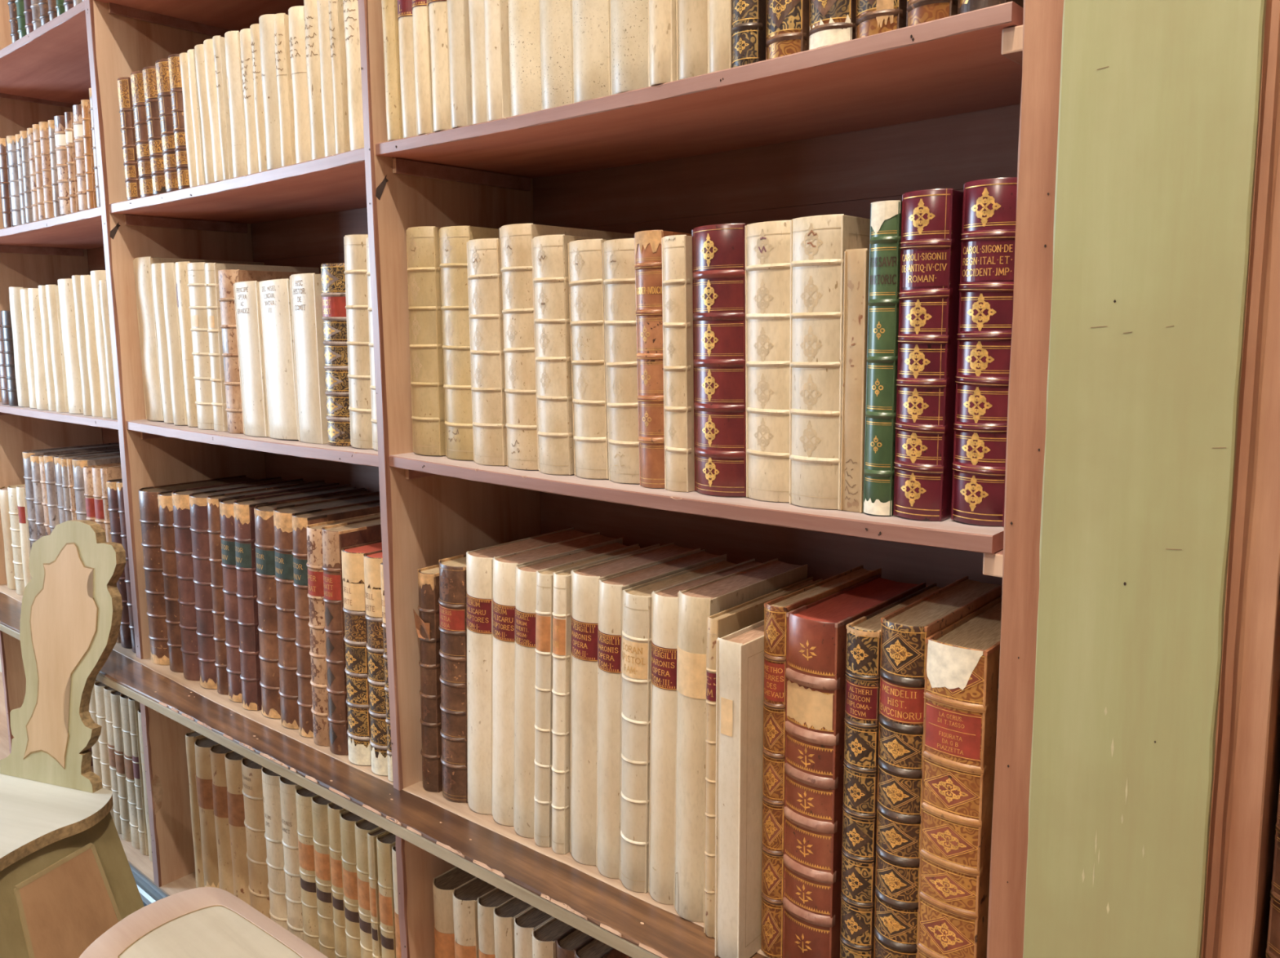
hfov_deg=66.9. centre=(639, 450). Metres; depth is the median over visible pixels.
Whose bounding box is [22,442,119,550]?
book
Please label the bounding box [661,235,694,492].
book
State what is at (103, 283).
book
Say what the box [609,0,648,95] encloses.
book
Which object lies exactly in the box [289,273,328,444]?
book
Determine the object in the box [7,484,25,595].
book
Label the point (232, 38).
book
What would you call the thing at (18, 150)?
book
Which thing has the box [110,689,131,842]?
book
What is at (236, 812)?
book
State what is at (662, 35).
book
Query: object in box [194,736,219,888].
book
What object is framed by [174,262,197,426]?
book
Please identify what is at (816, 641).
book
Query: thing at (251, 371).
book
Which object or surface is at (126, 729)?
book
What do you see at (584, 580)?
book
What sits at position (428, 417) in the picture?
book
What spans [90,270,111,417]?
book
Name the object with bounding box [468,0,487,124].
book
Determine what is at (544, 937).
book
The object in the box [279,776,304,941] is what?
book
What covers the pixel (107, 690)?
book
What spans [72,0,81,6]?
book
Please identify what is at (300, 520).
book
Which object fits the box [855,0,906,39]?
book
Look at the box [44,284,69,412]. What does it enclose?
book
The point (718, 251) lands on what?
book
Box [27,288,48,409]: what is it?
book
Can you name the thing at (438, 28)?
book
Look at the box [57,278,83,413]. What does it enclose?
book
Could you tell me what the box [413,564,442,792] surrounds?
book
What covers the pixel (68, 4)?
book
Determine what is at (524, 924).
book
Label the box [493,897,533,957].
book
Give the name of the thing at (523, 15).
book
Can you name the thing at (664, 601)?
book
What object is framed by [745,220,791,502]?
book
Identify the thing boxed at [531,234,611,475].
book
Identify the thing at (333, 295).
book
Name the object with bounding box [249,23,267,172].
book
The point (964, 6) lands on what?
book
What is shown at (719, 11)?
book
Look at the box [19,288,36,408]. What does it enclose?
book
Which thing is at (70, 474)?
book
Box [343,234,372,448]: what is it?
book
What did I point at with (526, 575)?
book
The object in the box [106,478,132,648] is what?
book
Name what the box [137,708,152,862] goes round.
book
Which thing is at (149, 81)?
book
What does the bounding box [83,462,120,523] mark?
book
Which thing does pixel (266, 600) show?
book
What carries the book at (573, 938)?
on the bookcase
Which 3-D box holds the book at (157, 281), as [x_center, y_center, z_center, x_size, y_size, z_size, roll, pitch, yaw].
[-1.015,-0.253,2.285,0.062,0.360,0.238,4,9,41]
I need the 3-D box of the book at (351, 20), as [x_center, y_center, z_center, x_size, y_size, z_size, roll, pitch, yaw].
[-0.391,-0.639,1.666,0.056,0.270,0.250,6,10,40]
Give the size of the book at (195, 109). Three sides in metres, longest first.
0.262 x 0.246 x 0.026 m
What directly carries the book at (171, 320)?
on the bookcase
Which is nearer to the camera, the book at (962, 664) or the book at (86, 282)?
the book at (962, 664)
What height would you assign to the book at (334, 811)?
0.442 m
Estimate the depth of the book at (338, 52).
1.60 m
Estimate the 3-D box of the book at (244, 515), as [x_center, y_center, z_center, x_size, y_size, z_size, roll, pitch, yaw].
[-0.733,0.310,2.102,0.081,0.442,0.286,6,10,40]
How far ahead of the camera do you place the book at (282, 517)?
1.90 m
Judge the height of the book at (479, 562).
0.434 m
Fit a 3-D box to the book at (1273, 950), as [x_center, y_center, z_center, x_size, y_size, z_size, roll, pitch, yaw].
[0.651,0.430,0.919,0.067,0.478,0.248,6,10,40]
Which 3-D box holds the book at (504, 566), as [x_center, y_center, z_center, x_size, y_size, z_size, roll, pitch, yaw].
[-0.140,0.371,1.611,0.077,0.435,0.255,6,10,40]
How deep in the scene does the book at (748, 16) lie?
1.08 m
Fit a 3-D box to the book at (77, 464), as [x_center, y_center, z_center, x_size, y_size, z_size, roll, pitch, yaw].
[-1.389,0.237,2.662,0.085,0.458,0.282,6,10,40]
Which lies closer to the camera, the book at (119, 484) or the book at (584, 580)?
the book at (584, 580)
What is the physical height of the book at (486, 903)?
0.422 m
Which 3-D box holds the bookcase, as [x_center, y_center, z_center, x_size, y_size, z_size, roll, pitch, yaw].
[-0.544,-0.176,1.829,3.800,2.894,0.489,6,10,40]
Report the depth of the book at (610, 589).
1.37 m
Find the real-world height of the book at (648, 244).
0.333 m
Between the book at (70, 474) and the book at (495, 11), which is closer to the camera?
the book at (495, 11)
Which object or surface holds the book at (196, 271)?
on the bookcase
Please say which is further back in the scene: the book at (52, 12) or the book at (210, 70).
the book at (52, 12)
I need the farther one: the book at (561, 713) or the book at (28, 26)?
the book at (28, 26)
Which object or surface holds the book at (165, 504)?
on the bookcase
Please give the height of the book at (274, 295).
0.305 m
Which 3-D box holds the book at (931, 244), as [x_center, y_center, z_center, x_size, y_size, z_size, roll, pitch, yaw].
[0.371,-0.109,1.106,0.059,0.344,0.252,6,10,40]
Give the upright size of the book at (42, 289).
0.338 m
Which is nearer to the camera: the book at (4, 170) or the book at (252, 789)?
the book at (252, 789)
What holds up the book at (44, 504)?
on the bookcase
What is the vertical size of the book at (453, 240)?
0.365 m
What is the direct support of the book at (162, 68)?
on the bookcase
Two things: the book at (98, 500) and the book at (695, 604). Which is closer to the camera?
the book at (695, 604)
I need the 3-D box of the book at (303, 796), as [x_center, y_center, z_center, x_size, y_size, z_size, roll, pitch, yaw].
[-0.618,0.909,2.108,0.063,0.433,0.250,6,10,40]
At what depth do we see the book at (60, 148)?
2.38 m
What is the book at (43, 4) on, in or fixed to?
on the bookcase
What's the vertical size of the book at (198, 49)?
0.265 m
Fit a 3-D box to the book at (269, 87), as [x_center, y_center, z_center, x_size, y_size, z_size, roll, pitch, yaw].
[-0.595,-0.653,1.824,0.053,0.266,0.240,6,10,40]
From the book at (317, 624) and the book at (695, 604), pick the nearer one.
the book at (695, 604)
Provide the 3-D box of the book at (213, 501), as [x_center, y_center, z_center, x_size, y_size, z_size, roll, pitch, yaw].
[-0.826,0.302,2.194,0.051,0.436,0.291,8,11,40]
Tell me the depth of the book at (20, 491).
2.87 m
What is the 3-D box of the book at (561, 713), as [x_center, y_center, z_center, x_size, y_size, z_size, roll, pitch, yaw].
[-0.044,0.381,1.523,0.045,0.435,0.252,6,10,40]
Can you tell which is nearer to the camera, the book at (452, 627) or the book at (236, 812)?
the book at (452, 627)
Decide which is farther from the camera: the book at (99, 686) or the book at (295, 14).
the book at (99, 686)
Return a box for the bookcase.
[0,0,1279,957]
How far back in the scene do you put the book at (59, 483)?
2.63 m
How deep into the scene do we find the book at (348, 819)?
1.89 m
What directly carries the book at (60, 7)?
on the bookcase
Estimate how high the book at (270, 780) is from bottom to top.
0.438 m
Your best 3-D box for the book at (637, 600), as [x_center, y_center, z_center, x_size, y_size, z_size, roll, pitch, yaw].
[0.067,0.394,1.428,0.049,0.430,0.253,8,11,40]
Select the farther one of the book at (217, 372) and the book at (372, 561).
the book at (217, 372)
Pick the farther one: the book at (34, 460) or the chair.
the book at (34, 460)
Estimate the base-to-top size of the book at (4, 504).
0.313 m
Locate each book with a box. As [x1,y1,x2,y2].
[0,137,13,227]
[0,311,8,404]
[0,311,17,405]
[0,486,16,590]
[6,135,22,226]
[7,0,18,43]
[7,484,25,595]
[8,287,29,407]
[14,0,26,39]
[15,133,27,224]
[16,485,31,587]
[19,130,34,223]
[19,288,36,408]
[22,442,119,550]
[23,0,33,34]
[26,128,39,222]
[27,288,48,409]
[30,0,40,31]
[30,447,119,539]
[32,124,46,220]
[38,0,49,26]
[38,285,56,411]
[38,455,50,535]
[39,121,54,218]
[43,448,119,533]
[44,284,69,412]
[47,0,57,21]
[48,120,62,217]
[53,115,71,215]
[53,449,119,524]
[55,0,65,16]
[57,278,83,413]
[60,452,119,521]
[62,0,73,11]
[64,111,79,213]
[66,458,76,520]
[71,275,92,415]
[71,453,120,520]
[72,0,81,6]
[72,104,88,211]
[80,99,97,208]
[80,275,102,417]
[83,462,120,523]
[88,88,100,207]
[88,680,102,787]
[88,747,93,766]
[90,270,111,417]
[91,463,120,535]
[93,681,115,824]
[98,280,117,419]
[100,466,121,643]
[103,685,121,834]
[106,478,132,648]
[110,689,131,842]
[115,480,135,653]
[116,77,140,200]
[120,693,140,849]
[128,697,148,855]
[130,71,152,197]
[133,256,264,421]
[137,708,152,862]
[138,475,264,665]
[142,66,166,195]
[151,262,173,423]
[155,58,178,192]
[157,479,260,672]
[160,262,187,425]
[168,53,190,190]
[171,476,285,680]
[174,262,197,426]
[179,53,197,187]
[185,731,204,888]
[186,48,206,186]
[186,262,213,430]
[189,478,306,688]
[194,44,214,183]
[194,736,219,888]
[203,39,223,182]
[204,262,319,431]
[206,480,335,694]
[209,743,234,895]
[212,35,233,180]
[217,269,321,434]
[219,483,355,702]
[224,31,248,177]
[224,751,250,905]
[233,280,268,436]
[233,484,364,711]
[240,28,258,174]
[241,757,271,919]
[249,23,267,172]
[253,488,369,719]
[257,278,298,439]
[258,13,281,170]
[261,767,288,930]
[273,13,296,167]
[273,491,379,728]
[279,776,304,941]
[288,5,311,164]
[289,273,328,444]
[291,499,380,737]
[295,786,319,951]
[303,0,324,159]
[306,512,380,746]
[311,795,335,957]
[316,0,335,156]
[320,263,351,446]
[321,516,382,755]
[327,802,346,957]
[328,0,350,154]
[339,810,363,957]
[341,540,382,765]
[342,0,364,151]
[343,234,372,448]
[354,818,379,957]
[363,550,387,775]
[365,237,377,450]
[366,826,387,957]
[375,831,395,957]
[380,563,393,782]
[381,0,402,141]
[391,844,401,957]
[396,0,417,138]
[406,226,445,456]
[411,0,433,135]
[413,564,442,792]
[427,0,451,132]
[432,866,475,957]
[438,226,499,460]
[438,554,467,803]
[446,0,471,128]
[452,876,496,957]
[466,238,506,466]
[466,527,591,815]
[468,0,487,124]
[477,887,514,957]
[483,0,511,121]
[492,532,622,826]
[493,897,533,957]
[499,223,634,470]
[507,0,541,116]
[513,541,639,838]
[513,906,553,957]
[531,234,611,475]
[532,917,573,957]
[533,543,640,847]
[538,0,573,110]
[551,543,659,854]
[555,928,591,957]
[567,239,608,479]
[569,542,700,866]
[571,0,610,103]
[573,937,632,957]
[596,549,726,879]
[602,238,639,484]
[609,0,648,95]
[620,557,737,893]
[633,230,692,488]
[648,0,676,86]
[648,559,761,904]
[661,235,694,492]
[673,558,807,922]
[675,0,707,80]
[692,223,746,497]
[703,577,822,938]
[707,0,731,73]
[715,619,764,957]
[731,0,766,67]
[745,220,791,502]
[760,564,881,957]
[765,0,809,60]
[782,574,925,957]
[789,213,870,510]
[808,0,856,49]
[840,248,869,513]
[840,582,941,957]
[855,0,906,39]
[862,200,902,516]
[873,576,1002,957]
[893,188,963,521]
[906,0,958,26]
[915,595,1001,957]
[951,177,1017,526]
[957,0,1023,14]
[1266,783,1279,957]
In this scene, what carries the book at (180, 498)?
on the bookcase
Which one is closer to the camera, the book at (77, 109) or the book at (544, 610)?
the book at (544, 610)
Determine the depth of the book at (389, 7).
1.50 m
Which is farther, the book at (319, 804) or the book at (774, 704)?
the book at (319, 804)
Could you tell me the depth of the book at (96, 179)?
2.25 m
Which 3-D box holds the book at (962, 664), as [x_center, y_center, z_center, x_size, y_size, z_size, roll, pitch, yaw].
[0.413,0.416,1.135,0.068,0.454,0.259,6,10,40]
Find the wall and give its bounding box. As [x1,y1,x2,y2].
[0,656,1,672]
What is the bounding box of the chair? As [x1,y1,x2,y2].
[0,520,144,957]
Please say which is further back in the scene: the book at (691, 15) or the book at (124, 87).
the book at (124, 87)
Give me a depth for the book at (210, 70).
1.87 m
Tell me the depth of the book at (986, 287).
0.98 m
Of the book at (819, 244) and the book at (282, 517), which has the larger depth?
the book at (282, 517)
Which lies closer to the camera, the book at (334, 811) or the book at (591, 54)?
the book at (591, 54)
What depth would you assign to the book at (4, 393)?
2.87 m
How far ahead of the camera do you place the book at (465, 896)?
1.66 m
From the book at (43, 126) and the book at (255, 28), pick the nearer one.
the book at (255, 28)
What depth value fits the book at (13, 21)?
2.50 m
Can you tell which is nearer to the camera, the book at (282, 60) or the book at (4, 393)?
the book at (282, 60)
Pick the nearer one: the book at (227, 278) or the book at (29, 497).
the book at (227, 278)
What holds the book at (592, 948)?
on the bookcase
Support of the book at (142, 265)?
on the bookcase
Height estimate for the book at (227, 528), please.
0.435 m
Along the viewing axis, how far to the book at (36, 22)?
2.40 m
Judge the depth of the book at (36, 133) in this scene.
2.49 m
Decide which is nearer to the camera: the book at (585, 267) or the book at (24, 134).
the book at (585, 267)
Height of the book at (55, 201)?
0.238 m
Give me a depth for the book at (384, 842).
1.80 m
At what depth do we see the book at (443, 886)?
1.70 m
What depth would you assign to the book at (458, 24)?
1.39 m
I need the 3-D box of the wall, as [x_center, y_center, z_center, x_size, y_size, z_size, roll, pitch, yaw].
[-0.658,-1.218,2.177,7.700,4.874,0.098,6,10,40]
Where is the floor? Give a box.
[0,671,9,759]
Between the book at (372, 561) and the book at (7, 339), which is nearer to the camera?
the book at (372, 561)
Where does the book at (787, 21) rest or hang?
on the bookcase
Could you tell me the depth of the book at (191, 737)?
2.34 m
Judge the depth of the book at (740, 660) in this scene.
1.19 m
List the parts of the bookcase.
shelf, shelf, shelf, shelf, plinth moulding, shelf, shelf, shelf, counter shelf, panel, shelf, shelf, painted panel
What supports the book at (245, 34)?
on the bookcase
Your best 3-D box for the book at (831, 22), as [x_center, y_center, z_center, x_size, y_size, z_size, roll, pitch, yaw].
[0.273,-0.646,1.088,0.052,0.420,0.252,6,10,40]
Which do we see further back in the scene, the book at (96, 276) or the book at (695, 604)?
the book at (96, 276)
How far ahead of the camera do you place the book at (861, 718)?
1.11 m
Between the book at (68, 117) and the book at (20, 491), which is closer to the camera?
the book at (68, 117)
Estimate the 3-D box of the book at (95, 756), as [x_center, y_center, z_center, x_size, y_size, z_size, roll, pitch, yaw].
[-1.463,0.835,2.831,0.060,0.414,0.257,6,10,40]
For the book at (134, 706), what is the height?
0.429 m
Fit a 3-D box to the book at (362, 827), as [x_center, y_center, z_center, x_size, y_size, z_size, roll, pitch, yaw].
[-0.454,0.923,1.962,0.053,0.439,0.250,6,10,40]
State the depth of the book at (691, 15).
1.13 m
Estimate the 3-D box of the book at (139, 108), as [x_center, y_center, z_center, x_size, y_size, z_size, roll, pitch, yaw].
[-1.013,-0.697,2.192,0.074,0.264,0.245,4,8,41]
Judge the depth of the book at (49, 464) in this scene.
2.67 m
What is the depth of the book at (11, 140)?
2.62 m
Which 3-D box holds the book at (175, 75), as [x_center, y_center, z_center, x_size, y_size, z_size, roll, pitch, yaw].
[-0.869,-0.680,2.062,0.048,0.265,0.246,4,8,41]
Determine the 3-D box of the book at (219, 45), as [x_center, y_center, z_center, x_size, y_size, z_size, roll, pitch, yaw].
[-0.725,-0.665,1.940,0.026,0.265,0.245,4,9,41]
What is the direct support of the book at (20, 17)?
on the bookcase
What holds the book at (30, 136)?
on the bookcase
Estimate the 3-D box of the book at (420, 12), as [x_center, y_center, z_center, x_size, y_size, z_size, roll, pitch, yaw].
[-0.253,-0.698,1.526,0.038,0.420,0.251,6,10,40]
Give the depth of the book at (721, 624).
1.23 m
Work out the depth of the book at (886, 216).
1.04 m
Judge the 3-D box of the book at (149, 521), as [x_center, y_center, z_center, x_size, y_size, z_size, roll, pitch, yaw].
[-1.075,0.288,2.395,0.101,0.418,0.284,6,10,40]
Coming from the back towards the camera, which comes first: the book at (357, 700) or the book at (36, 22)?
the book at (36, 22)
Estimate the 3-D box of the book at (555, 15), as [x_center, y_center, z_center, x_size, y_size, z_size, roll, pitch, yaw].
[-0.041,-0.675,1.353,0.060,0.420,0.251,6,10,40]
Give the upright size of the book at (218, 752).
0.419 m
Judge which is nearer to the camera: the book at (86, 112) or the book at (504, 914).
the book at (504, 914)
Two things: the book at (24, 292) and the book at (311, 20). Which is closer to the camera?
the book at (311, 20)
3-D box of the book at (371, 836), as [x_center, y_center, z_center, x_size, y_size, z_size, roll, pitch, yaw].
[-0.428,0.927,1.933,0.023,0.439,0.242,6,10,40]
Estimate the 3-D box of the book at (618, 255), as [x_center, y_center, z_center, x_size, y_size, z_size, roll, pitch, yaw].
[0.050,-0.130,1.394,0.061,0.326,0.255,4,9,41]
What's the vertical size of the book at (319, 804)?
0.436 m
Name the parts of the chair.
seat, backrest panel, backrest, panel, seat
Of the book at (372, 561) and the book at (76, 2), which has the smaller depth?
the book at (372, 561)
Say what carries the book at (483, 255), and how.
on the bookcase
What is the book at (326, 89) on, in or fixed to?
on the bookcase
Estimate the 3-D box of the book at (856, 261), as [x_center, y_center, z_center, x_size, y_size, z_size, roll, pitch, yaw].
[0.298,-0.085,1.145,0.027,0.291,0.193,6,10,40]
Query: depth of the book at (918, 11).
0.94 m
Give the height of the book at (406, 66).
0.420 m
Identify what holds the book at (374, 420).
on the bookcase
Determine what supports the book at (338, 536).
on the bookcase
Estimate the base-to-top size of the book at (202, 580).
0.432 m
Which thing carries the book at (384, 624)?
on the bookcase
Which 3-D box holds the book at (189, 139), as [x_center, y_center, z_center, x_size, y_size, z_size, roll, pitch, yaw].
[-0.831,-0.675,2.041,0.036,0.261,0.256,4,9,41]
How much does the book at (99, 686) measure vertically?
0.413 m
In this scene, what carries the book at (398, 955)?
on the bookcase
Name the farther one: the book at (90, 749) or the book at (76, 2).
the book at (90, 749)
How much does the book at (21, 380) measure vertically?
0.343 m
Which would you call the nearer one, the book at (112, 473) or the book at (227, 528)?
the book at (227, 528)
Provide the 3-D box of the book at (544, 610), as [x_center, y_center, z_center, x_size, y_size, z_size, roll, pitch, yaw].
[-0.074,0.381,1.539,0.052,0.432,0.241,6,10,40]
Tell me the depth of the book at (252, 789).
2.14 m
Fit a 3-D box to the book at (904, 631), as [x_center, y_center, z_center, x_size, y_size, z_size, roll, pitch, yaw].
[0.363,0.407,1.171,0.054,0.465,0.254,6,10,40]
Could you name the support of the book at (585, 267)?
on the bookcase
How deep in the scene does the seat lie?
1.70 m
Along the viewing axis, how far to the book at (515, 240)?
1.43 m
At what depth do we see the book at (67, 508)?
2.59 m
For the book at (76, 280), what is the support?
on the bookcase

